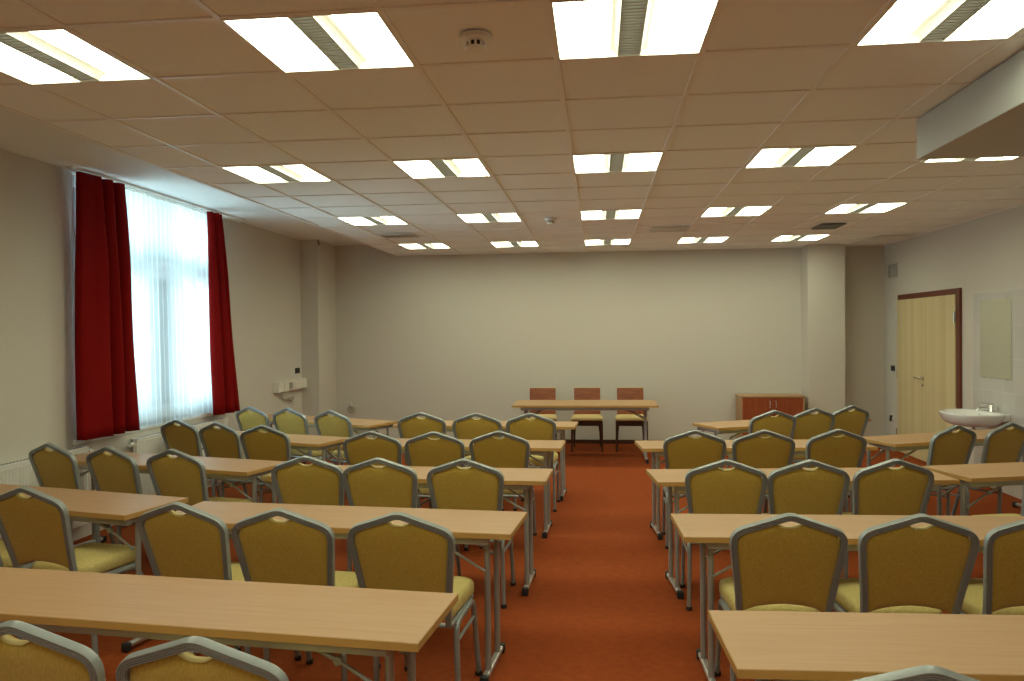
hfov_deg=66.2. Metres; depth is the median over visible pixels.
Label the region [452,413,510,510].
banquet chair
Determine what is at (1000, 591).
banquet chair
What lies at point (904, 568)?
banquet chair
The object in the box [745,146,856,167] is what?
ceiling light
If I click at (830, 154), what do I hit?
diffuser
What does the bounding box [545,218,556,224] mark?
smoke detector
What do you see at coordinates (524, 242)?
diffuser
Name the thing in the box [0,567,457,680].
folding table
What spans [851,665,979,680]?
banquet chair
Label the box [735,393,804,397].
cabinet top
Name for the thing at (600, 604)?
floor
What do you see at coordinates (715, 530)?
folding table
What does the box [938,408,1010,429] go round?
basin
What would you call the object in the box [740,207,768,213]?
diffuser
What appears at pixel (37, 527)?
banquet chair
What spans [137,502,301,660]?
banquet chair
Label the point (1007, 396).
backsplash
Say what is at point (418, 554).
banquet chair
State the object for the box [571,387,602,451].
wooden chair
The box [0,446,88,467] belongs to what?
grille
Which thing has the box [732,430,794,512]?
banquet chair
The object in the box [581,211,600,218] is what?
diffuser
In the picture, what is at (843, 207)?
diffuser
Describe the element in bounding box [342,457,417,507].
banquet chair
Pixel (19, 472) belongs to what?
radiator
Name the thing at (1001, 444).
banquet chair
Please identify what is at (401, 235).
ceiling vent
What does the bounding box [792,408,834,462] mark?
banquet chair
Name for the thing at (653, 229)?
ceiling vent
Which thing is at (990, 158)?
ceiling light
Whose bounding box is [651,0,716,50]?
diffuser
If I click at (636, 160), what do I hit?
diffuser
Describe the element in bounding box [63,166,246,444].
window
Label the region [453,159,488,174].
diffuser
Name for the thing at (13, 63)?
diffuser
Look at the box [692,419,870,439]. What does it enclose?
folding table
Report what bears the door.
in the wall at (986, 253)
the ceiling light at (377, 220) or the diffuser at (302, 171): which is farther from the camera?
the ceiling light at (377, 220)
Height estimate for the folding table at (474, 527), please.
0.720 m
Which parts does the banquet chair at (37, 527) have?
handle trim, backrest, frame, seat, leg, seat frame, leg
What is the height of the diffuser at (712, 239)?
0.022 m
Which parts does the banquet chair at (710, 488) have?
leg, leg, backrest, handle trim, frame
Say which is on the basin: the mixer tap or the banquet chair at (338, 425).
the mixer tap
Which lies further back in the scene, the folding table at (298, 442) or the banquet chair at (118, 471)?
the folding table at (298, 442)
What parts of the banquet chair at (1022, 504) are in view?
seat, frame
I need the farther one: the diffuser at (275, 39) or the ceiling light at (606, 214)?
the ceiling light at (606, 214)
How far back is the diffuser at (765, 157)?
5.34 m
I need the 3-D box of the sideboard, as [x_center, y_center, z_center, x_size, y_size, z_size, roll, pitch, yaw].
[3.573,1.115,10.895,0.856,0.725,0.463,0,1,6]
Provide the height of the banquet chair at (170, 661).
0.918 m
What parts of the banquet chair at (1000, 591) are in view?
seat, frame, backrest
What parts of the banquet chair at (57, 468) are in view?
backrest, frame, leg, leg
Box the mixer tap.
[976,402,995,411]
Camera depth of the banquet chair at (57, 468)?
5.30 m
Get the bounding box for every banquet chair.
[0,486,142,655]
[0,539,34,639]
[0,620,105,680]
[29,443,115,543]
[86,446,155,573]
[116,636,288,680]
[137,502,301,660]
[146,449,251,534]
[160,419,248,499]
[199,422,271,502]
[231,508,380,680]
[236,406,306,492]
[240,425,290,502]
[271,455,351,570]
[272,408,343,464]
[314,410,352,464]
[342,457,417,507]
[343,431,401,465]
[347,512,481,680]
[397,412,445,498]
[405,431,468,550]
[427,458,515,608]
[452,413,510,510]
[469,431,536,547]
[506,413,560,511]
[661,430,726,549]
[680,459,767,610]
[715,513,847,680]
[726,410,796,468]
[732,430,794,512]
[762,459,849,514]
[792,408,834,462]
[794,405,868,496]
[806,429,866,511]
[833,514,979,613]
[842,459,934,577]
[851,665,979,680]
[926,425,976,515]
[927,422,1023,515]
[960,519,1023,614]
[971,485,1023,552]
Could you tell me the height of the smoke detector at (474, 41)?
0.058 m
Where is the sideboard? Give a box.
[735,393,804,438]
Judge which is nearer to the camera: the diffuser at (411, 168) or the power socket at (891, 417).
the diffuser at (411, 168)
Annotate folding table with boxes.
[0,484,188,652]
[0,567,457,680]
[70,451,285,546]
[176,501,526,680]
[198,429,349,464]
[260,414,397,477]
[267,464,552,595]
[340,438,565,537]
[393,420,577,500]
[511,400,658,462]
[635,439,877,539]
[646,467,959,598]
[671,514,1023,680]
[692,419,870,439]
[708,610,1023,680]
[861,428,1023,507]
[922,462,1023,515]
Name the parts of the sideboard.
door, door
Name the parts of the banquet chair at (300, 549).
leg, handle trim, backrest, frame, leg, leg, seat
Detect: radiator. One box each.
[0,446,93,538]
[128,417,228,494]
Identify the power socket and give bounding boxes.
[347,402,354,412]
[889,413,893,420]
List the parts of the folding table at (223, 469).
post, rail, post, leg frame, post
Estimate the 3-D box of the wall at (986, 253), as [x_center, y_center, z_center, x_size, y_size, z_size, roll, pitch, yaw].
[4.437,0.004,3.064,0.200,3.100,16.250,0,1,6]
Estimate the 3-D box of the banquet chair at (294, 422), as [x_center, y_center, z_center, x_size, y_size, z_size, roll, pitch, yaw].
[-2.007,1.105,7.894,0.446,0.918,0.681,0,1,30]
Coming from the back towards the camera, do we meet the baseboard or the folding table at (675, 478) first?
the baseboard
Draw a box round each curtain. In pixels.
[69,173,198,441]
[75,171,139,440]
[191,210,212,414]
[207,211,239,414]
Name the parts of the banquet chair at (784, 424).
backrest, frame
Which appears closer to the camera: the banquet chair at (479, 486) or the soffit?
the soffit
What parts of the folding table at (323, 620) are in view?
rail, post, post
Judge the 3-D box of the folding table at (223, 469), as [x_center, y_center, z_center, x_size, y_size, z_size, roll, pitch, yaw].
[-2.513,1.232,5.722,1.800,0.720,0.455,0,1,20]
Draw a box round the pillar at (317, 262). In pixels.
[300,240,336,435]
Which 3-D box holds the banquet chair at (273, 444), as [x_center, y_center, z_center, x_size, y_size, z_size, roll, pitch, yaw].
[-1.857,1.119,6.491,0.446,0.918,0.681,0,1,18]
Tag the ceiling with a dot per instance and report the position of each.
(766, 74)
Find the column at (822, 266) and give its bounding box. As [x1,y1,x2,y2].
[801,244,844,413]
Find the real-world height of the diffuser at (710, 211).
0.022 m
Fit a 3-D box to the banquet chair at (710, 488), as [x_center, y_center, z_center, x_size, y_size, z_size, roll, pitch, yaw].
[1.218,1.109,4.645,0.446,0.918,0.681,0,1,6]
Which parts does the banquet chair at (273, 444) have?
leg, seat frame, backrest, seat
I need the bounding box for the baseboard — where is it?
[559,439,642,443]
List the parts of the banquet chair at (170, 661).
handle trim, backrest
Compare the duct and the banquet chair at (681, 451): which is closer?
the banquet chair at (681, 451)
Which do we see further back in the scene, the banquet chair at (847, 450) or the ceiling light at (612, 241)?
the ceiling light at (612, 241)
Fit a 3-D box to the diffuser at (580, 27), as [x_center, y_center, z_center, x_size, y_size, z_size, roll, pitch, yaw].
[0.268,-1.200,3.011,0.194,0.022,0.571,0,1,6]
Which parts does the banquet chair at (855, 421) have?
backrest, frame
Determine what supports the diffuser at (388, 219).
attached to the ceiling light at (377, 220)
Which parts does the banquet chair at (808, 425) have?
seat, backrest, frame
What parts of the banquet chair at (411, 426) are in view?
frame, backrest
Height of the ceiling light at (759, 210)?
0.061 m
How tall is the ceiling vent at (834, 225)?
0.012 m
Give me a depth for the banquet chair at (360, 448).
5.76 m
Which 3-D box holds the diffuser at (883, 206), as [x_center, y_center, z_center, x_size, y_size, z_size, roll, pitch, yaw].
[3.547,-1.280,7.483,0.194,0.022,0.571,0,1,6]
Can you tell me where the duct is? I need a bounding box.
[273,378,306,401]
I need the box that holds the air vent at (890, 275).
[888,263,897,277]
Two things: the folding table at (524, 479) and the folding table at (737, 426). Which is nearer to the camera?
the folding table at (524, 479)
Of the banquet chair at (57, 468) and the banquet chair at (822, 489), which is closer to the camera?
the banquet chair at (822, 489)
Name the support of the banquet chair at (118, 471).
on the floor
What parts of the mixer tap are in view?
spout, lever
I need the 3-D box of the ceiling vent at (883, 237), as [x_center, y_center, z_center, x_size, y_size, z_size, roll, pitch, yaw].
[4.786,-1.294,9.886,0.400,0.012,0.440,0,1,6]
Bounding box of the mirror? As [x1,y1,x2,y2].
[980,297,1011,379]
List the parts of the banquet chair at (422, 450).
leg, seat frame, seat, backrest, frame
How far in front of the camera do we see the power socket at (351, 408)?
11.76 m
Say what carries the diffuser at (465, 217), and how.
attached to the ceiling light at (492, 217)
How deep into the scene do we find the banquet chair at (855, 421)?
7.35 m
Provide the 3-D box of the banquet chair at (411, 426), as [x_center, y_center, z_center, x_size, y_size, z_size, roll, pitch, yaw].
[-0.765,1.098,7.384,0.447,0.918,0.681,0,1,9]
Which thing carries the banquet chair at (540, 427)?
on the floor
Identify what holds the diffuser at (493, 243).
attached to the ceiling light at (522, 243)
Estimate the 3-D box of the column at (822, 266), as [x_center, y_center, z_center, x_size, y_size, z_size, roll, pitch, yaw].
[4.304,0.083,10.876,0.485,2.776,0.350,0,1,6]
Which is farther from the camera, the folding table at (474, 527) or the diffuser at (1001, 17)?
the folding table at (474, 527)
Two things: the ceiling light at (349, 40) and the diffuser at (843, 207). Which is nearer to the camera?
the ceiling light at (349, 40)
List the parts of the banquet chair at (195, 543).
handle trim, backrest, frame, seat, leg, leg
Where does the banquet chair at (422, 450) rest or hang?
on the floor
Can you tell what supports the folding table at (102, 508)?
on the floor
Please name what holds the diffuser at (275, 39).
attached to the ceiling light at (349, 40)
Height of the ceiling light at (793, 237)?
0.061 m
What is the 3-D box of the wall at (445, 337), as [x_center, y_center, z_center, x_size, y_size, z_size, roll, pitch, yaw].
[1.163,-0.056,11.492,8.130,3.100,0.200,0,1,6]
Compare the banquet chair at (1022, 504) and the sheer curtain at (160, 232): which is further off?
the sheer curtain at (160, 232)
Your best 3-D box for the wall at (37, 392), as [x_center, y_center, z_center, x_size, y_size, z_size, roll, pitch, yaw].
[-3.903,0.075,3.971,0.320,3.100,16.250,0,1,6]
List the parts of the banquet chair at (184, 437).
backrest, frame, leg, leg, leg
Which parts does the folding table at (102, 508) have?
rail, post, leg frame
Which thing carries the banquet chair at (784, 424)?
on the floor
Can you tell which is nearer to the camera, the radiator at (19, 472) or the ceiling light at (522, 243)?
the radiator at (19, 472)
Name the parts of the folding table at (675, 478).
post, post, rail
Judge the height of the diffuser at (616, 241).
0.022 m
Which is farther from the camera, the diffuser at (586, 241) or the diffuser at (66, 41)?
the diffuser at (586, 241)
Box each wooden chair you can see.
[528,387,556,451]
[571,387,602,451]
[615,387,647,452]
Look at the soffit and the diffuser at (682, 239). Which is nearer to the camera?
the soffit
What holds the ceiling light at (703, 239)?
attached to the ceiling
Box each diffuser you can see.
[0,43,67,81]
[31,30,143,75]
[227,18,327,69]
[227,166,278,181]
[285,165,326,178]
[331,13,411,63]
[341,217,369,224]
[382,216,404,222]
[396,161,437,176]
[400,244,421,247]
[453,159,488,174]
[459,214,483,221]
[491,242,509,245]
[499,213,519,219]
[523,241,536,244]
[553,0,607,56]
[574,155,602,171]
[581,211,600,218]
[585,240,599,243]
[614,239,629,243]
[619,210,640,217]
[629,153,660,168]
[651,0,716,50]
[679,238,693,241]
[703,208,725,215]
[708,237,726,241]
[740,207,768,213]
[748,149,787,165]
[775,236,790,239]
[801,146,853,163]
[804,235,826,239]
[829,204,855,211]
[861,0,943,41]
[866,203,902,210]
[956,0,1023,35]
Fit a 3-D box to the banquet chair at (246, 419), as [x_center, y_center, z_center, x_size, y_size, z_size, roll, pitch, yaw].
[-2.438,1.107,8.092,0.446,0.918,0.681,0,1,30]
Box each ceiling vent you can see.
[379,233,418,237]
[650,227,689,231]
[811,223,846,229]
[870,235,915,239]
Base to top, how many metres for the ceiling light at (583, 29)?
0.061 m
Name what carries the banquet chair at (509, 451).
on the floor
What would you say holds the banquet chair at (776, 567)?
on the floor
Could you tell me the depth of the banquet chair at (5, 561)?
4.10 m
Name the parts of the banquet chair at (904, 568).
leg, seat, backrest, handle trim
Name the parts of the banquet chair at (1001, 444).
leg, leg, leg, frame, backrest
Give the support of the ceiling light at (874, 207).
attached to the ceiling
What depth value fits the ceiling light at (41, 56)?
3.32 m
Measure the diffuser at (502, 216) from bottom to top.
0.022 m
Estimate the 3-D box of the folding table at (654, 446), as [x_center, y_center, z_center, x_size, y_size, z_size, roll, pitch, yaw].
[1.916,1.184,6.281,1.800,0.720,0.455,-1,1,1]
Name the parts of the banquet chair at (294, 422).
backrest, frame, seat frame, seat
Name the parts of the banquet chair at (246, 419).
backrest, frame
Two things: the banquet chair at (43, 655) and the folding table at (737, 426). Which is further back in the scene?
the folding table at (737, 426)
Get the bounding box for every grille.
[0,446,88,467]
[131,417,228,439]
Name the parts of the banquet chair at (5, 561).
seat, leg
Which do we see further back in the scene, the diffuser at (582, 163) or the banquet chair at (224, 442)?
the banquet chair at (224, 442)
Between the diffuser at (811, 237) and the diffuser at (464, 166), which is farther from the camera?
the diffuser at (811, 237)
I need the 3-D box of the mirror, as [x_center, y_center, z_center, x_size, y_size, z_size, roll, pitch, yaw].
[4.844,-0.019,7.873,0.009,0.811,0.620,0,1,6]
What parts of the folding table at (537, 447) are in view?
rail, post, post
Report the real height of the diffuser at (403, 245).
0.022 m
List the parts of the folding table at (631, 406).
rail, post, post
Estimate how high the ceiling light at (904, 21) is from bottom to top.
0.061 m
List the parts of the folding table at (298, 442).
rail, post, leg frame, post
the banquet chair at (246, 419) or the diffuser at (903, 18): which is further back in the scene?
the banquet chair at (246, 419)
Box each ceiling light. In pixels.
[0,28,151,84]
[221,11,415,72]
[221,164,331,183]
[337,216,407,225]
[392,158,490,178]
[398,243,449,248]
[456,213,521,222]
[490,241,538,246]
[550,0,719,59]
[572,152,663,173]
[580,210,641,219]
[584,239,630,244]
[677,237,728,242]
[701,206,772,216]
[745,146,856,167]
[772,235,828,240]
[824,203,906,213]
[855,0,1023,45]
[922,157,1017,162]
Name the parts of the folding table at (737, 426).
leg frame, rail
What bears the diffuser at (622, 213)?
attached to the ceiling light at (606, 214)
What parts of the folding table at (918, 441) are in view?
post, leg frame, post, rail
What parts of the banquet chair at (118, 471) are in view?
backrest, frame, leg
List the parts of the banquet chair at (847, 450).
backrest, leg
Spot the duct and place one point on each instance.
(288, 385)
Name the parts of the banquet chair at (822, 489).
backrest, handle trim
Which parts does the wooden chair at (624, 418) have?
leg, backrest, seat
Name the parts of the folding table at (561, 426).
rail, post, post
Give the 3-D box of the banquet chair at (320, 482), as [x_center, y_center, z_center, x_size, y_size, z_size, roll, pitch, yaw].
[-1.156,1.129,4.923,0.446,0.918,0.681,0,1,9]
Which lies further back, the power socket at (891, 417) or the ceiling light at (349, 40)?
the power socket at (891, 417)
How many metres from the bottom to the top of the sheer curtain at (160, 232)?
2.126 m
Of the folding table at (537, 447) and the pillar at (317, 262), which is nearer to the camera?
the folding table at (537, 447)
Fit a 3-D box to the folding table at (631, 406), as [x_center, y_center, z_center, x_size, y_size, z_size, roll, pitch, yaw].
[0.934,1.153,10.032,1.800,0.720,0.800,0,1,6]
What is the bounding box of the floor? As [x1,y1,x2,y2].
[12,443,1021,680]
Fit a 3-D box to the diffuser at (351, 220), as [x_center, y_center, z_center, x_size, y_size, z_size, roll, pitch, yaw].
[-1.599,-1.237,8.042,0.194,0.022,0.571,0,1,6]
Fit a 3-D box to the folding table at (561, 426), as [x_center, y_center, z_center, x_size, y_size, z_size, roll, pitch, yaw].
[-0.252,1.187,7.863,1.800,0.720,0.455,0,1,9]
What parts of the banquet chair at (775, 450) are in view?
backrest, frame, leg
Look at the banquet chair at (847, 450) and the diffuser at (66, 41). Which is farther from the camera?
the banquet chair at (847, 450)
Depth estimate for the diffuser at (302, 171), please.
5.68 m
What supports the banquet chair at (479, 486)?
on the floor
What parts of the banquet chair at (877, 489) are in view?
leg, backrest, frame, handle trim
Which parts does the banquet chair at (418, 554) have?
leg, handle trim, backrest, frame, seat frame, seat, leg, leg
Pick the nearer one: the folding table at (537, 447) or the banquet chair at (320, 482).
the banquet chair at (320, 482)
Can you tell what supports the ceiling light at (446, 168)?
attached to the ceiling
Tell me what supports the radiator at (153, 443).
attached to the wall at (37, 392)
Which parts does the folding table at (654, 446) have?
post, post, rail, post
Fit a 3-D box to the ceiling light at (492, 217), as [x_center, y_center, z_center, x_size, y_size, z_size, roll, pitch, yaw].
[-0.219,-1.259,7.892,0.589,0.061,0.589,0,1,6]
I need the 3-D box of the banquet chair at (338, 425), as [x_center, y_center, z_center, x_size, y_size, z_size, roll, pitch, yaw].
[-1.525,1.103,7.610,0.446,0.918,0.681,0,1,30]
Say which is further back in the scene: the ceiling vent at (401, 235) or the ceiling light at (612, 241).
the ceiling light at (612, 241)
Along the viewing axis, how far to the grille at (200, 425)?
8.03 m
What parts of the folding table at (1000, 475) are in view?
post, leg frame, post, rail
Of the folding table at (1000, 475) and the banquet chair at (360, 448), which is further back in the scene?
the banquet chair at (360, 448)
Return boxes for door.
[896,288,961,461]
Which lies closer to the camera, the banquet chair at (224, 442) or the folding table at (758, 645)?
the folding table at (758, 645)
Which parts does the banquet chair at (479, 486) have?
leg, backrest, frame, leg, leg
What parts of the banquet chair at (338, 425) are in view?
backrest, seat frame, seat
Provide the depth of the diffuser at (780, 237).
10.10 m
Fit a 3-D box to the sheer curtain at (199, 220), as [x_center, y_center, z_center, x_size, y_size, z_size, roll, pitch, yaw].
[-3.246,-0.284,8.327,0.017,2.113,1.019,0,1,6]
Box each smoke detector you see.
[459,30,491,53]
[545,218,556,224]
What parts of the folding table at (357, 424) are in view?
rail, leg frame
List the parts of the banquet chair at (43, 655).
handle trim, backrest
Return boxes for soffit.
[916,49,1023,159]
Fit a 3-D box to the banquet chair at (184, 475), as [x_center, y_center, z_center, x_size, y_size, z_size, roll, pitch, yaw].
[-2.018,1.134,5.238,0.446,0.918,0.681,0,1,20]
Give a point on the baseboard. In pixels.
(578, 441)
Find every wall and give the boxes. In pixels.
[0,149,301,540]
[335,245,884,439]
[884,205,1023,463]
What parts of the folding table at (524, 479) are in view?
rail, post, post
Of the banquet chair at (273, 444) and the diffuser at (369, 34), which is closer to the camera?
the diffuser at (369, 34)
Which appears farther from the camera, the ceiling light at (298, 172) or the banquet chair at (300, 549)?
the ceiling light at (298, 172)
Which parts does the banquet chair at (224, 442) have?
backrest, frame, leg, seat frame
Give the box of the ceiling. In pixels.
[0,0,1023,255]
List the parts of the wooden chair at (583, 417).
leg, leg, seat, backrest, leg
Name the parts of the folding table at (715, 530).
post, post, rail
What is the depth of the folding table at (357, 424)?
8.04 m
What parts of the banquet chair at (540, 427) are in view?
backrest, frame, seat frame, seat, leg, leg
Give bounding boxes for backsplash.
[973,289,1023,499]
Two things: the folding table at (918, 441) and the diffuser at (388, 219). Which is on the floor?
the folding table at (918, 441)
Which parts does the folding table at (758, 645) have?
rail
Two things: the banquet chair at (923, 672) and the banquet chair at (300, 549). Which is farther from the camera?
the banquet chair at (300, 549)
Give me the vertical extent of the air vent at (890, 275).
0.180 m
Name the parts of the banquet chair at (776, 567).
leg, leg, seat, backrest, frame, handle trim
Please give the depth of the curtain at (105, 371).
6.31 m
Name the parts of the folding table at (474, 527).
rail, post, post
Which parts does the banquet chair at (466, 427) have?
backrest, frame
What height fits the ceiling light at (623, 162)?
0.061 m
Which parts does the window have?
sill, sash, curtain rail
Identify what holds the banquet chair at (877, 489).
on the floor
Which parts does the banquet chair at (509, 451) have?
backrest, frame, seat, seat frame, leg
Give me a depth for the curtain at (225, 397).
8.29 m
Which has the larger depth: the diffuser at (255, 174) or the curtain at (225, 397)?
the curtain at (225, 397)
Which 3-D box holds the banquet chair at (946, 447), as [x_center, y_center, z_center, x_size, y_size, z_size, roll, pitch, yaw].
[3.151,1.075,6.076,0.446,0.918,0.681,-1,1,-22]
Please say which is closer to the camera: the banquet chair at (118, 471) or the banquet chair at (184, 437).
the banquet chair at (118, 471)
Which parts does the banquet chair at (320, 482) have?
backrest, frame, leg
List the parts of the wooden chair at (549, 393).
seat, backrest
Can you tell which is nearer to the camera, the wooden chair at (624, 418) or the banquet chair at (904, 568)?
the banquet chair at (904, 568)
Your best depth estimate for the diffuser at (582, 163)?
5.47 m
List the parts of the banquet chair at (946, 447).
seat frame, leg, frame, backrest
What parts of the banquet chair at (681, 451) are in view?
leg, leg, seat, backrest, frame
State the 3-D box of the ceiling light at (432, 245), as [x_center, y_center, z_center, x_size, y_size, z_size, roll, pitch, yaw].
[-1.153,-1.277,10.408,0.589,0.061,0.589,0,1,6]
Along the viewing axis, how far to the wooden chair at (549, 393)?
11.08 m
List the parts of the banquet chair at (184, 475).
backrest, frame, seat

